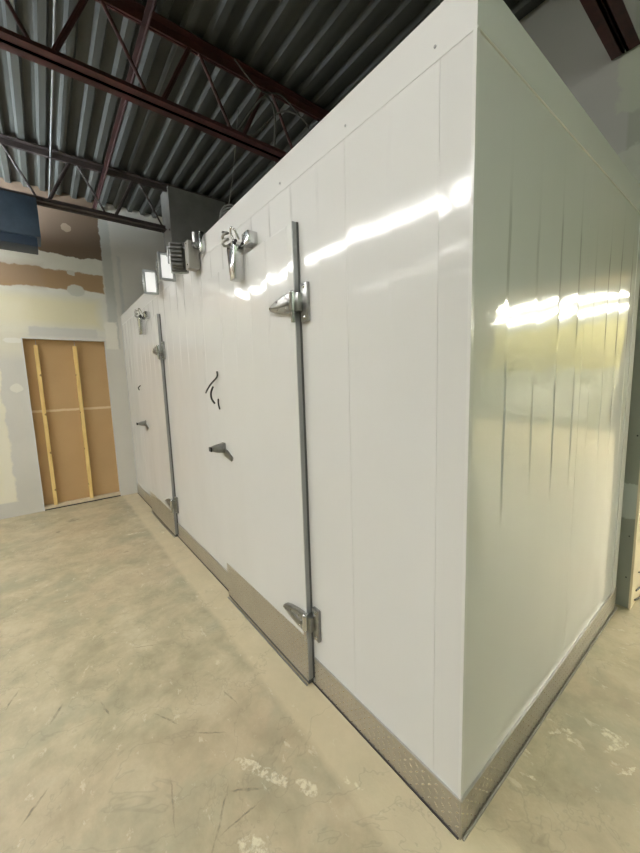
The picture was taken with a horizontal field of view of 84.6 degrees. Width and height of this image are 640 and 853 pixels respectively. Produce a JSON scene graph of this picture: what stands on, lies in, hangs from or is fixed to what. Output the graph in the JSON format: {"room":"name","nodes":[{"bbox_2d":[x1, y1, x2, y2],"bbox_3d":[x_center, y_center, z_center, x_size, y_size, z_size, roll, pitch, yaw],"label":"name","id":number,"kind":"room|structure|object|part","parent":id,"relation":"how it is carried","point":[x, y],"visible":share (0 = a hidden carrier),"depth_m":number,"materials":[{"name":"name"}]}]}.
{"room":"warehouse interior","nodes":[
{"label":"warehouse interior","id":0,"kind":"room"},
{"bbox_2d":[0,177,164,519],"bbox_3d":[-4.518,-0.742,3.404,8.350,3.860,0.120,-7,9,-37],"label":"wall","id":1,"kind":"structure","parent":0,"point":[85,273],"depth_m":4.30,"materials":[{"name":"paint"}]},
{"bbox_2d":[21,337,120,510],"bbox_3d":[-3.125,-0.039,4.492,0.853,2.108,0.006,-7,9,-37],"label":"trim","id":2,"kind":"structure","parent":1,"relation":"attached to","point":[21,337],"depth_m":4.29,"materials":[{"name":"white"}]},
{"bbox_2d":[22,339,120,510],"bbox_3d":[-3.163,-0.060,4.538,0.925,2.140,0.114,-7,9,-37],"label":"framed piece","id":3,"kind":"object","parent":1,"relation":"attached to","point":[68,380],"visible":0.93,"depth_m":4.54,"materials":[{"name":"brown wood"}]},
{"bbox_3d":[-3.126,0.974,4.662,0.845,0.033,0.088,-7,9,-37],"label":"sill plate","id":4,"kind":"part","parent":3,"relation":"part of","materials":[{"name":"brown wood"}]},
{"bbox_2d":[160,184,225,252],"bbox_3d":[-1.518,-0.959,4.623,0.700,3.800,0.310,-7,9,-37],"label":"boxed column","id":5,"kind":"structure","parent":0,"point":[184,212],"depth_m":4.22,"materials":[{"name":"grey paint"}]},
{"bbox_2d":[0,0,544,217],"bbox_3d":[-1.167,-2.201,-1.164,8.365,0.080,11.140,-7,9,-37],"label":"ceiling","id":6,"kind":"structure","parent":0,"point":[319,50],"depth_m":2.73,"materials":[{"name":"grey metal"}]},
{"bbox_2d":[0,134,234,232],"bbox_3d":[-3.962,-2.262,2.438,8.338,0.501,0.124,-7,9,-37],"label":"joist","id":7,"kind":"object","parent":6,"relation":"attached to","point":[5,140],"visible":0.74,"depth_m":3.62,"materials":[{"name":"metal"}]},
{"bbox_3d":[-2.832,-2.409,3.311,0.260,0.475,0.022,-7,9,-37],"label":"web rod","id":8,"kind":"part","parent":7,"relation":"part of","materials":[{"name":"metal"}]},
{"bbox_2d":[0,190,40,254],"bbox_3d":[-3.077,-1.912,3.207,0.815,0.450,0.300,-7,9,-37],"label":"duct","id":9,"kind":"object","parent":7,"relation":"hanging from","point":[19,219],"visible":1,"depth_m":3.26,"materials":[{"name":"blue metal"}]},
{"bbox_3d":[-2.592,-2.440,3.497,0.259,0.479,0.032,-7,9,-37],"label":"web rod","id":10,"kind":"part","parent":7,"relation":"part of","materials":[{"name":"metal"}]},
{"bbox_3d":[-2.379,-2.468,3.661,0.260,0.475,0.022,-7,9,-37],"label":"web rod","id":11,"kind":"part","parent":7,"relation":"part of","materials":[{"name":"metal"}]},
{"bbox_3d":[-2.139,-2.498,3.847,0.259,0.479,0.032,-7,9,-37],"label":"web rod","id":12,"kind":"part","parent":7,"relation":"part of","materials":[{"name":"metal"}]},
{"bbox_3d":[-1.927,-2.526,4.011,0.260,0.475,0.022,-7,9,-37],"label":"web rod","id":13,"kind":"part","parent":7,"relation":"part of","materials":[{"name":"metal"}]},
{"bbox_2d":[0,0,328,162],"bbox_3d":[-2.780,-2.111,0.933,8.338,0.501,0.124,-7,9,-37],"label":"joist","id":14,"kind":"object","parent":6,"relation":"attached to","point":[17,44],"visible":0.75,"depth_m":2.29,"materials":[{"name":"red metal"}]},
{"bbox_3d":[-1.649,-2.258,1.806,0.260,0.475,0.022,-7,9,-37],"label":"web rod","id":15,"kind":"part","parent":14,"relation":"part of","materials":[{"name":"red metal"}]},
{"bbox_2d":[48,0,56,196],"bbox_3d":[0.168,-2.278,-0.129,0.018,0.017,10.930,-7,9,-37],"label":"conduit","id":16,"kind":"object","parent":14,"relation":"attached to","point":[54,1],"visible":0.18,"depth_m":2.71,"materials":[{"name":"grey metal"}]},
{"bbox_3d":[-1.409,-2.289,1.992,0.259,0.479,0.032,-7,9,-37],"label":"web rod","id":17,"kind":"part","parent":14,"relation":"part of","materials":[{"name":"red metal"}]},
{"bbox_3d":[-1.196,-2.317,2.156,0.260,0.475,0.022,-7,9,-37],"label":"web rod","id":18,"kind":"part","parent":14,"relation":"part of","materials":[{"name":"red metal"}]},
{"bbox_2d":[92,0,156,208],"bbox_3d":[0.520,-2.301,0.145,0.032,0.036,10.930,-7,9,-37],"label":"bar","id":19,"kind":"object","parent":14,"relation":"attached to","point":[150,5],"visible":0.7,"depth_m":2.59,"materials":[{"name":"red paint"}]},
{"bbox_3d":[-0.956,-2.348,2.342,0.259,0.479,0.032,-7,9,-37],"label":"web rod","id":20,"kind":"part","parent":14,"relation":"part of","materials":[{"name":"red metal"}]},
{"bbox_3d":[-0.744,-2.375,2.506,0.260,0.475,0.022,-7,9,-37],"label":"web rod","id":21,"kind":"part","parent":14,"relation":"part of","materials":[{"name":"red metal"}]},
{"bbox_3d":[-0.504,-2.406,2.692,0.259,0.479,0.032,-7,9,-37],"label":"web rod","id":22,"kind":"part","parent":14,"relation":"part of","materials":[{"name":"red metal"}]},
{"bbox_2d":[234,59,309,163],"bbox_3d":[-0.517,-2.389,2.680,0.907,0.352,0.412,-7,9,-37],"label":"cable","id":23,"kind":"object","parent":14,"relation":"hanging from","point":[253,83],"visible":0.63,"depth_m":2.72,"materials":[{"name":"grey plastic"}]},
{"bbox_3d":[-0.291,-2.433,2.856,0.260,0.475,0.022,-7,9,-37],"label":"web rod","id":24,"kind":"part","parent":14,"relation":"part of","materials":[{"name":"red metal"}]},
{"bbox_2d":[219,107,238,219],"bbox_3d":[-0.783,-2.256,3.188,0.395,0.920,0.106,5,10,42],"label":"cable coil","id":25,"kind":"object","parent":6,"relation":"hanging from","point":[222,212],"visible":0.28,"depth_m":3.27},
{"bbox_2d":[580,0,639,59],"bbox_3d":[-1.573,-1.935,-0.599,8.338,0.546,0.124,-7,9,-37],"label":"joist","id":26,"kind":"object","parent":6,"relation":"attached to","point":[611,20],"visible":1,"depth_m":1.80,"materials":[{"name":"red metal"}]},
{"bbox_2d":[0,493,639,852],"bbox_3d":[3.383,1.300,1.040,17.900,0.100,14.240,-7,9,-37],"label":"floor","id":27,"kind":"structure","parent":0,"point":[142,711],"depth_m":1.50,"materials":[{"name":"concrete"}]},
{"bbox_2d":[120,0,639,841],"bbox_3d":[-0.449,-0.157,3.420,1.942,2.441,4.972,-7,9,-37],"label":"cooler","id":28,"kind":"object","parent":27,"relation":"on","point":[417,327],"visible":1,"depth_m":1.30,"materials":[{"name":"white metal"}]},
{"bbox_3d":[-2.362,-0.182,4.611,0.100,2.315,0.707,-7,9,-37],"label":"wall panel","id":29,"kind":"part","parent":28,"relation":"part of","materials":[{"name":"white metal"}]},
{"bbox_3d":[-2.028,-0.034,3.996,0.077,0.059,0.052,-7,9,-37],"label":"handle lever","id":30,"kind":"part","parent":28,"relation":"part of","materials":[{"name":"metal"}]},
{"bbox_3d":[-2.292,0.910,4.614,0.005,0.142,0.961,-7,9,-37],"label":"kick plate","id":31,"kind":"part","parent":28,"relation":"part of","materials":[{"name":"silver metal"}]},
{"bbox_2d":[142,269,159,294],"bbox_3d":[-1.472,-1.244,3.059,0.140,0.204,0.092,-5,8,-23],"label":"floodlight","id":32,"kind":"object","parent":28,"relation":"attached to","point":[150,283],"visible":1,"depth_m":3.02,"materials":[{"name":"grey plastic"}]},
{"bbox_3d":[-1.742,-0.019,3.726,0.027,2.108,0.947,-7,9,-37],"label":"door","id":33,"kind":"part","parent":28,"relation":"part of","materials":[{"name":"white metal"}]},
{"bbox_3d":[-1.688,-0.096,3.753,0.100,2.315,1.479,-7,9,-37],"label":"wall panel","id":34,"kind":"part","parent":28,"relation":"part of","materials":[{"name":"white metal"}]},
{"bbox_3d":[-1.725,0.924,3.835,0.004,0.230,0.947,-7,9,-37],"label":"door kick plate","id":35,"kind":"part","parent":28,"relation":"part of","materials":[{"name":"silver metal"}]},
{"bbox_2d":[155,251,175,281],"bbox_3d":[-1.177,-1.206,2.683,0.140,0.204,0.092,-6,8,-32],"label":"floodlight","id":36,"kind":"object","parent":28,"relation":"attached to","point":[164,269],"visible":0.9,"depth_m":2.64,"materials":[{"name":"grey plastic"}]},
{"bbox_2d":[166,242,188,273],"bbox_3d":[-0.960,-1.149,2.370,0.140,0.204,0.092,-3,7,-9],"label":"vent","id":37,"kind":"object","parent":28,"relation":"attached to","point":[177,262],"visible":0.93,"depth_m":2.35,"materials":[{"name":"grey metal"}]},
{"bbox_2d":[184,240,199,271],"bbox_3d":[-0.850,-1.129,2.330,0.079,0.175,0.070,-7,9,-37],"label":"junction box","id":38,"kind":"object","parent":28,"relation":"attached to","point":[192,260],"visible":0.98,"depth_m":2.31,"materials":[{"name":"grey plastic"}]},
{"bbox_3d":[-0.998,-0.008,2.875,0.100,2.315,0.759,-7,9,-37],"label":"wall panel","id":39,"kind":"part","parent":28,"relation":"part of","materials":[{"name":"white metal"}]},
{"bbox_2d":[192,231,205,253],"bbox_3d":[-0.768,-1.189,2.281,0.101,0.130,0.081,-7,9,-37],"label":"clamp","id":40,"kind":"object","parent":28,"relation":"attached to","point":[200,245],"visible":0.91,"depth_m":2.25,"materials":[{"name":"silver metal"}]},
{"bbox_3d":[-1.010,1.074,2.983,0.005,0.142,1.261,-7,9,-37],"label":"kick plate","id":41,"kind":"part","parent":28,"relation":"part of","materials":[{"name":"silver metal"}]},
{"bbox_2d":[205,371,219,408],"bbox_3d":[-0.717,-0.236,2.314,0.025,0.242,0.229,-7,9,-37],"label":"wire","id":42,"kind":"object","parent":28,"relation":"attached to","point":[210,384],"visible":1,"depth_m":2.29,"materials":[{"name":"black plastic"}]},
{"bbox_3d":[-0.654,0.142,2.247,0.077,0.059,0.052,-7,9,-37],"label":"handle lever","id":43,"kind":"part","parent":28,"relation":"part of","materials":[{"name":"metal"}]},
{"bbox_3d":[-0.589,0.160,2.231,0.014,0.106,0.152,-7,9,-37],"label":"handle","id":44,"kind":"part","parent":28,"relation":"part of","materials":[{"name":"metal"}]},
{"bbox_3d":[-0.367,0.156,1.977,0.027,2.108,0.947,-7,9,-37],"label":"door","id":45,"kind":"part","parent":28,"relation":"part of","materials":[{"name":"white metal"}]},
{"bbox_3d":[-0.350,1.099,2.086,0.004,0.230,0.947,-7,9,-37],"label":"door kick plate","id":46,"kind":"part","parent":28,"relation":"part of","materials":[{"name":"silver metal"}]},
{"bbox_3d":[-0.302,0.081,1.990,0.100,2.315,1.499,-7,9,-37],"label":"wall panel","id":47,"kind":"part","parent":28,"relation":"part of","materials":[{"name":"white metal"}]},
{"bbox_3d":[0.212,1.230,1.428,0.005,0.142,0.766,-7,9,-37],"label":"kick plate","id":48,"kind":"part","parent":28,"relation":"part of","materials":[{"name":"silver metal"}]},
{"bbox_3d":[0.277,0.155,1.253,0.100,2.315,0.378,-7,9,-37],"label":"wall panel","id":49,"kind":"part","parent":28,"relation":"part of","materials":[{"name":"white metal"}]},
{"bbox_3d":[0.414,0.049,0.984,0.014,2.298,0.010,-7,9,-37],"label":"corner trim","id":50,"kind":"part","parent":28,"relation":"part of","materials":[{"name":"white metal"}]},
{"bbox_3d":[0.739,0.133,1.308,0.900,2.315,0.100,-7,9,-37],"label":"wall panel","id":51,"kind":"part","parent":28,"relation":"part of","materials":[{"name":"white metal"}]},
{"bbox_3d":[1.153,1.170,1.669,1.792,0.142,0.006,-7,9,-37],"label":"kick plate","id":52,"kind":"part","parent":28,"relation":"part of","materials":[{"name":"silver metal"}]},
{"bbox_3d":[1.407,0.047,1.824,0.795,2.315,0.100,-7,9,-37],"label":"wall panel","id":53,"kind":"part","parent":28,"relation":"part of","materials":[{"name":"white metal"}]},
{"bbox_3d":[1.757,0.002,2.093,0.088,2.315,0.103,-7,9,-37],"label":"edge trim","id":54,"kind":"part","parent":28,"relation":"part of","materials":[{"name":"white metal"}]},
{"bbox_2d":[519,0,639,607],"bbox_3d":[2.286,-0.745,1.708,0.300,3.860,11.160,-7,9,-37],"label":"wall","id":55,"kind":"structure","parent":0,"point":[608,90],"depth_m":2.11,"materials":[{"name":"paint"}]},
{"bbox_2d":[628,470,639,608],"bbox_3d":[2.338,0.141,1.788,0.308,2.080,1.003,-7,9,-37],"label":"door","id":56,"kind":"structure","parent":55,"relation":"in","point":[635,567],"depth_m":2.19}
]}

